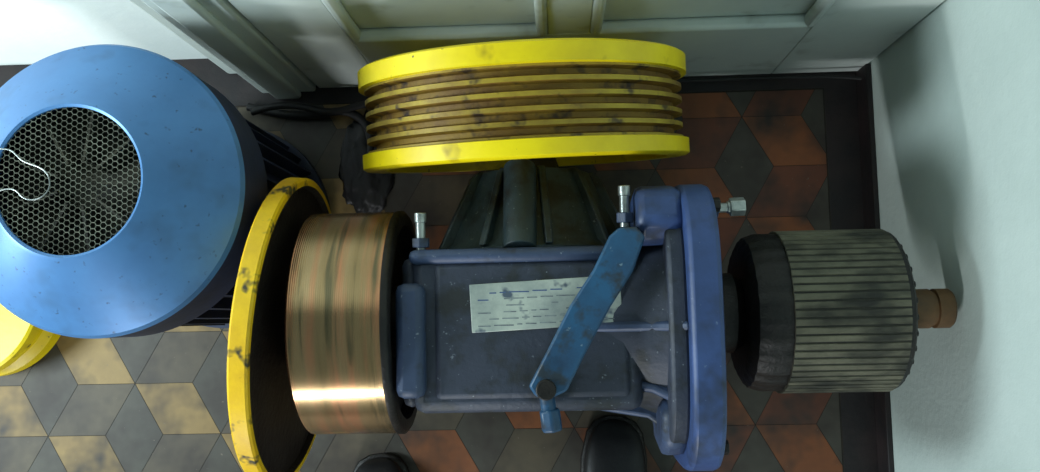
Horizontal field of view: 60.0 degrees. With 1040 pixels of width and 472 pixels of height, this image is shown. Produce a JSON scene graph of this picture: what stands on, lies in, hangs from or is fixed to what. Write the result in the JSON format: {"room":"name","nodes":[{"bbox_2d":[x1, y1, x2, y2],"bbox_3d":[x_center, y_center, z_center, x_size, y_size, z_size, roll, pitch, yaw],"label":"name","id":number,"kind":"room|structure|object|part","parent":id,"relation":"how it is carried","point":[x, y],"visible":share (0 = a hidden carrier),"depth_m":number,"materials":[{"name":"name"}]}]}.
{"room":"plant room","nodes":[
{"label":"plant room","id":0,"kind":"room"},
{"bbox_2d":[0,0,206,64],"bbox_3d":[-1.329,-0.452,0.349,1.740,2.500,0.100,-1,85,2],"label":"wall","id":1,"kind":"structure","parent":0,"point":[31,31],"depth_m":1.40,"materials":[{"name":"paint"}]},
{"bbox_2d":[130,0,315,92],"bbox_3d":[-0.471,-0.391,0.533,0.155,2.050,0.105,-1,85,2],"label":"door frame","id":2,"kind":"structure","parent":1,"relation":"attached to","point":[224,11],"depth_m":1.28,"materials":[{"name":"white paint"}]},
{"bbox_2d":[150,0,300,98],"bbox_3d":[-0.440,-0.334,0.526,0.045,2.050,0.014,-1,85,2],"label":"bead","id":3,"kind":"object","parent":2,"relation":"attached to","point":[190,14],"depth_m":1.24},
{"bbox_2d":[321,0,359,42],"bbox_3d":[-0.247,-0.314,0.951,0.016,0.675,0.019,-1,85,2],"label":"trim","id":4,"kind":"structure","parent":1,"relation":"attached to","point":[337,10],"depth_m":1.19,"materials":[{"name":"white paint"}]},
{"bbox_2d":[356,23,547,42],"bbox_3d":[-0.101,-0.287,1.274,0.280,0.016,0.019,-1,85,2],"label":"trim","id":5,"kind":"structure","parent":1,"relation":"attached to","point":[525,30],"depth_m":1.27,"materials":[{"name":"white paint"}]},
{"bbox_2d":[534,0,547,36],"bbox_3d":[0.017,-0.320,0.941,0.016,0.675,0.019,-1,85,2],"label":"trim","id":6,"kind":"structure","parent":1,"relation":"attached to","point":[540,6],"depth_m":1.19,"materials":[{"name":"white paint"}]},
{"bbox_2d":[340,0,815,28],"bbox_3d":[0.068,-0.385,0.518,0.913,2.026,0.031,-1,85,2],"label":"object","id":7,"kind":"object","parent":1,"relation":"attached to","point":[366,14],"depth_m":1.22,"materials":[{"name":"white paint"}]},
{"bbox_2d":[228,0,368,87],"bbox_3d":[-0.330,-0.353,0.532,0.115,2.026,0.014,-1,85,2],"label":"stile","id":8,"kind":"object","parent":7,"relation":"attached to","point":[305,32],"visible":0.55,"depth_m":1.27,"materials":[{"name":"white paint"}]},
{"bbox_2d":[546,0,593,33],"bbox_3d":[0.034,-0.368,0.457,0.060,1.645,0.014,-1,85,2],"label":"stile","id":9,"kind":"object","parent":7,"relation":"attached to","point":[563,16],"visible":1,"depth_m":1.20,"materials":[{"name":"white paint"}]},
{"bbox_2d":[354,28,809,75],"bbox_3d":[0.090,-0.282,1.399,0.652,0.251,0.014,-1,85,2],"label":"rail","id":10,"kind":"object","parent":7,"relation":"attached to","point":[737,52],"visible":0.41,"depth_m":1.34,"materials":[{"name":"white paint"}]},
{"bbox_2d":[772,0,944,73],"bbox_3d":[0.451,-0.372,0.500,0.146,2.026,0.014,-1,85,2],"label":"stile","id":11,"kind":"object","parent":7,"relation":"attached to","point":[851,33],"visible":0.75,"depth_m":1.30,"materials":[{"name":"white paint"}]},
{"bbox_2d":[590,0,605,34],"bbox_3d":[0.093,-0.322,0.937,0.016,0.675,0.019,-1,85,2],"label":"trim","id":12,"kind":"structure","parent":1,"relation":"attached to","point":[598,10],"depth_m":1.19,"materials":[{"name":"white paint"}]},
{"bbox_2d":[591,14,812,34],"bbox_3d":[0.255,-0.296,1.259,0.312,0.016,0.019,-1,85,2],"label":"trim","id":13,"kind":"structure","parent":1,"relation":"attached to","point":[790,21],"depth_m":1.25,"materials":[{"name":"white paint"}]},
{"bbox_2d":[0,58,823,105],"bbox_3d":[-0.567,-0.269,1.558,2.155,0.004,0.095,-1,85,2],"label":"floor","id":14,"kind":"structure","parent":0,"point":[235,88],"depth_m":1.54,"materials":[{"name":"black tile"}]},
{"bbox_2d":[21,71,856,471],"bbox_3d":[-0.758,1.006,1.479,2.717,0.059,2.700,-1,85,2],"label":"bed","id":15,"kind":"object","parent":14,"relation":"on","point":[322,104],"depth_m":1.51,"materials":[{"name":"brown tile"}]},
{"bbox_2d":[824,72,877,471],"bbox_3d":[0.559,0.622,1.429,0.062,0.004,1.800,-1,85,2],"label":"border strip","id":16,"kind":"object","parent":15,"relation":"on","point":[841,102],"visible":0.6,"depth_m":1.49,"materials":[{"name":"black tile"}]},
{"bbox_2d":[0,89,842,471],"bbox_3d":[-0.595,0.648,1.474,2.242,0.001,1.740,-1,85,2],"label":"tiles","id":17,"kind":"structure","parent":0,"point":[176,406],"depth_m":1.50,"materials":[{"name":"brown tile"}]},
{"bbox_2d":[0,304,60,375],"bbox_3d":[-0.894,0.103,1.485,0.262,0.102,0.262,-1,85,2],"label":"pulley","id":18,"kind":"object","parent":17,"relation":"on","point":[23,344],"visible":0.3,"depth_m":1.44,"materials":[{"name":"paint"}]},
{"bbox_2d":[0,44,330,338],"bbox_3d":[-0.502,-0.040,1.270,0.359,0.523,0.359,-1,85,2],"label":"motor","id":19,"kind":"object","parent":17,"relation":"on","point":[133,190],"visible":0.96,"depth_m":1.05,"materials":[{"name":"paint"}]},
{"bbox_3d":[-0.506,-0.050,1.159,0.348,0.015,0.348,-1,85,2],"label":"cowl plate","id":20,"kind":"part","parent":19,"relation":"part of","materials":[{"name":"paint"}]},
{"bbox_3d":[-0.568,-0.036,1.061,0.070,0.036,0.003,-21,84,0],"label":"fan blade","id":21,"kind":"part","parent":19,"relation":"part of","materials":[{"name":"black metal"}]},
{"bbox_3d":[-0.569,-0.079,1.065,0.070,0.036,0.003,19,86,4],"label":"fan blade","id":22,"kind":"part","parent":19,"relation":"part of","materials":[{"name":"black metal"}]},
{"bbox_3d":[-0.540,-0.005,1.056,0.003,0.036,0.070,29,87,5],"label":"fan blade","id":23,"kind":"part","parent":19,"relation":"part of","materials":[{"name":"black metal"}]},
{"bbox_3d":[-0.543,-0.112,1.066,0.003,0.036,0.070,-31,84,-1],"label":"fan blade","id":24,"kind":"part","parent":19,"relation":"part of","materials":[{"name":"black metal"}]},
{"bbox_2d":[0,107,140,254],"bbox_3d":[-0.512,-0.063,1.020,0.177,0.001,0.174,-1,85,2],"label":"grille","id":25,"kind":"object","parent":19,"relation":"attached to","point":[127,241],"depth_m":1.02,"materials":[{"name":"grey metal"}]},
{"bbox_3d":[-0.498,0.001,1.054,0.003,0.036,0.070,-11,84,1],"label":"fan blade","id":26,"kind":"part","parent":19,"relation":"part of","materials":[{"name":"black metal"}]},
{"bbox_3d":[-0.501,-0.120,1.065,0.003,0.036,0.070,9,85,3],"label":"fan blade","id":27,"kind":"part","parent":19,"relation":"part of","materials":[{"name":"black metal"}]},
{"bbox_3d":[-0.462,-0.021,1.055,0.070,0.036,0.003,39,87,5],"label":"fan blade","id":28,"kind":"part","parent":19,"relation":"part of","materials":[{"name":"black metal"}]},
{"bbox_3d":[-0.464,-0.100,1.062,0.070,0.036,0.003,-41,84,-2],"label":"fan blade","id":29,"kind":"part","parent":19,"relation":"part of","materials":[{"name":"black metal"}]},
{"bbox_3d":[-0.449,-0.061,1.058,0.070,0.036,0.003,-1,85,2],"label":"fan blade","id":30,"kind":"part","parent":19,"relation":"part of","materials":[{"name":"black metal"}]},
{"bbox_2d":[246,101,373,179],"bbox_3d":[-0.329,-0.163,1.505,0.274,0.055,0.140,-1,85,2],"label":"cable bundle","id":31,"kind":"object","parent":17,"relation":"on","point":[272,109],"visible":0.8,"depth_m":1.51,"materials":[{"name":"rubber"}]},
{"bbox_2d":[339,109,394,212],"bbox_3d":[-0.259,-0.123,1.520,0.101,0.018,0.190,-1,85,2],"label":"rag","id":32,"kind":"object","parent":17,"relation":"on","point":[368,194],"visible":0.7,"depth_m":1.51,"materials":[{"name":"black fabric"}]},
{"bbox_2d":[353,452,408,471],"bbox_3d":[-0.217,0.495,1.415,0.108,0.112,0.288,-7,85,2],"label":"shoe","id":33,"kind":"object","parent":17,"relation":"on","point":[379,462],"visible":1,"depth_m":1.46,"materials":[{"name":"leather"}]},
{"bbox_2d":[395,157,745,470],"bbox_3d":[0.068,0.086,1.257,0.422,0.478,0.382,9,85,3],"label":"worm gearbox","id":34,"kind":"object","parent":17,"relation":"on","point":[536,294],"visible":1,"depth_m":1.07,"materials":[{"name":"blue paint"}]},
{"bbox_2d":[285,211,416,433],"bbox_3d":[-0.218,0.114,1.195,0.144,0.292,0.292,-1,85,2],"label":"drum","id":35,"kind":"object","parent":34,"relation":"attached to","point":[345,271],"visible":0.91,"depth_m":1.07,"materials":[{"name":"gold metal"}]},
{"bbox_2d":[227,177,330,471],"bbox_3d":[-0.312,0.124,1.198,0.042,0.404,0.404,4,85,3],"label":"flywheel","id":36,"kind":"object","parent":35,"relation":"attached to","point":[268,433],"visible":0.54,"depth_m":1.08,"materials":[{"name":"paint"}]},
{"bbox_2d":[357,38,689,172],"bbox_3d":[0.005,-0.169,1.259,0.451,0.465,0.196,-3,85,2],"label":"pulley","id":37,"kind":"object","parent":34,"relation":"attached to","point":[482,106],"visible":0.98,"depth_m":1.07,"materials":[{"name":"yellow paint"}]},
{"bbox_3d":[0.079,0.089,1.048,0.044,0.012,0.228,29,87,5],"label":"brake lever","id":38,"kind":"part","parent":34,"relation":"part of","materials":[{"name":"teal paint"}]},
{"bbox_2d":[722,229,957,393],"bbox_3d":[0.403,0.097,1.170,0.305,0.210,0.210,-1,85,2],"label":"motor rotor","id":39,"kind":"object","parent":34,"relation":"attached to","point":[807,311],"visible":1,"depth_m":1.09,"materials":[{"name":"grey metal"}]},
{"bbox_2d":[580,415,646,471],"bbox_3d":[0.148,0.432,1.406,0.108,0.112,0.288,2,85,3],"label":"shoe","id":40,"kind":"object","parent":17,"relation":"on","point":[612,443],"visible":1,"depth_m":1.42,"materials":[{"name":"leather"}]},
{"bbox_2d":[805,0,835,27],"bbox_3d":[0.389,-0.329,0.926,0.016,0.675,0.019,-1,85,2],"label":"trim","id":41,"kind":"structure","parent":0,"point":[819,8],"depth_m":1.20,"materials":[{"name":"white paint"}]},
{"bbox_2d":[868,0,1039,471],"bbox_3d":[0.594,0.805,0.153,0.100,2.500,2.800,-1,85,2],"label":"wall","id":42,"kind":"structure","parent":0,"point":[956,97],"depth_m":1.13,"materials":[{"name":"paint"}]},
{"bbox_2d":[677,75,861,82],"bbox_3d":[0.365,-0.258,1.485,0.384,0.026,0.011,0,85,2],"label":"baseboard","id":43,"kind":"structure","parent":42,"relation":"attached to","point":[779,76],"depth_m":1.48,"materials":[{"name":"black rubber"}]},
{"bbox_2d":[856,64,893,471],"bbox_3d":[0.587,0.718,1.392,0.009,0.050,2.000,-1,85,2],"label":"baseboard","id":44,"kind":"structure","parent":42,"relation":"attached to","point":[885,455],"depth_m":1.45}
]}

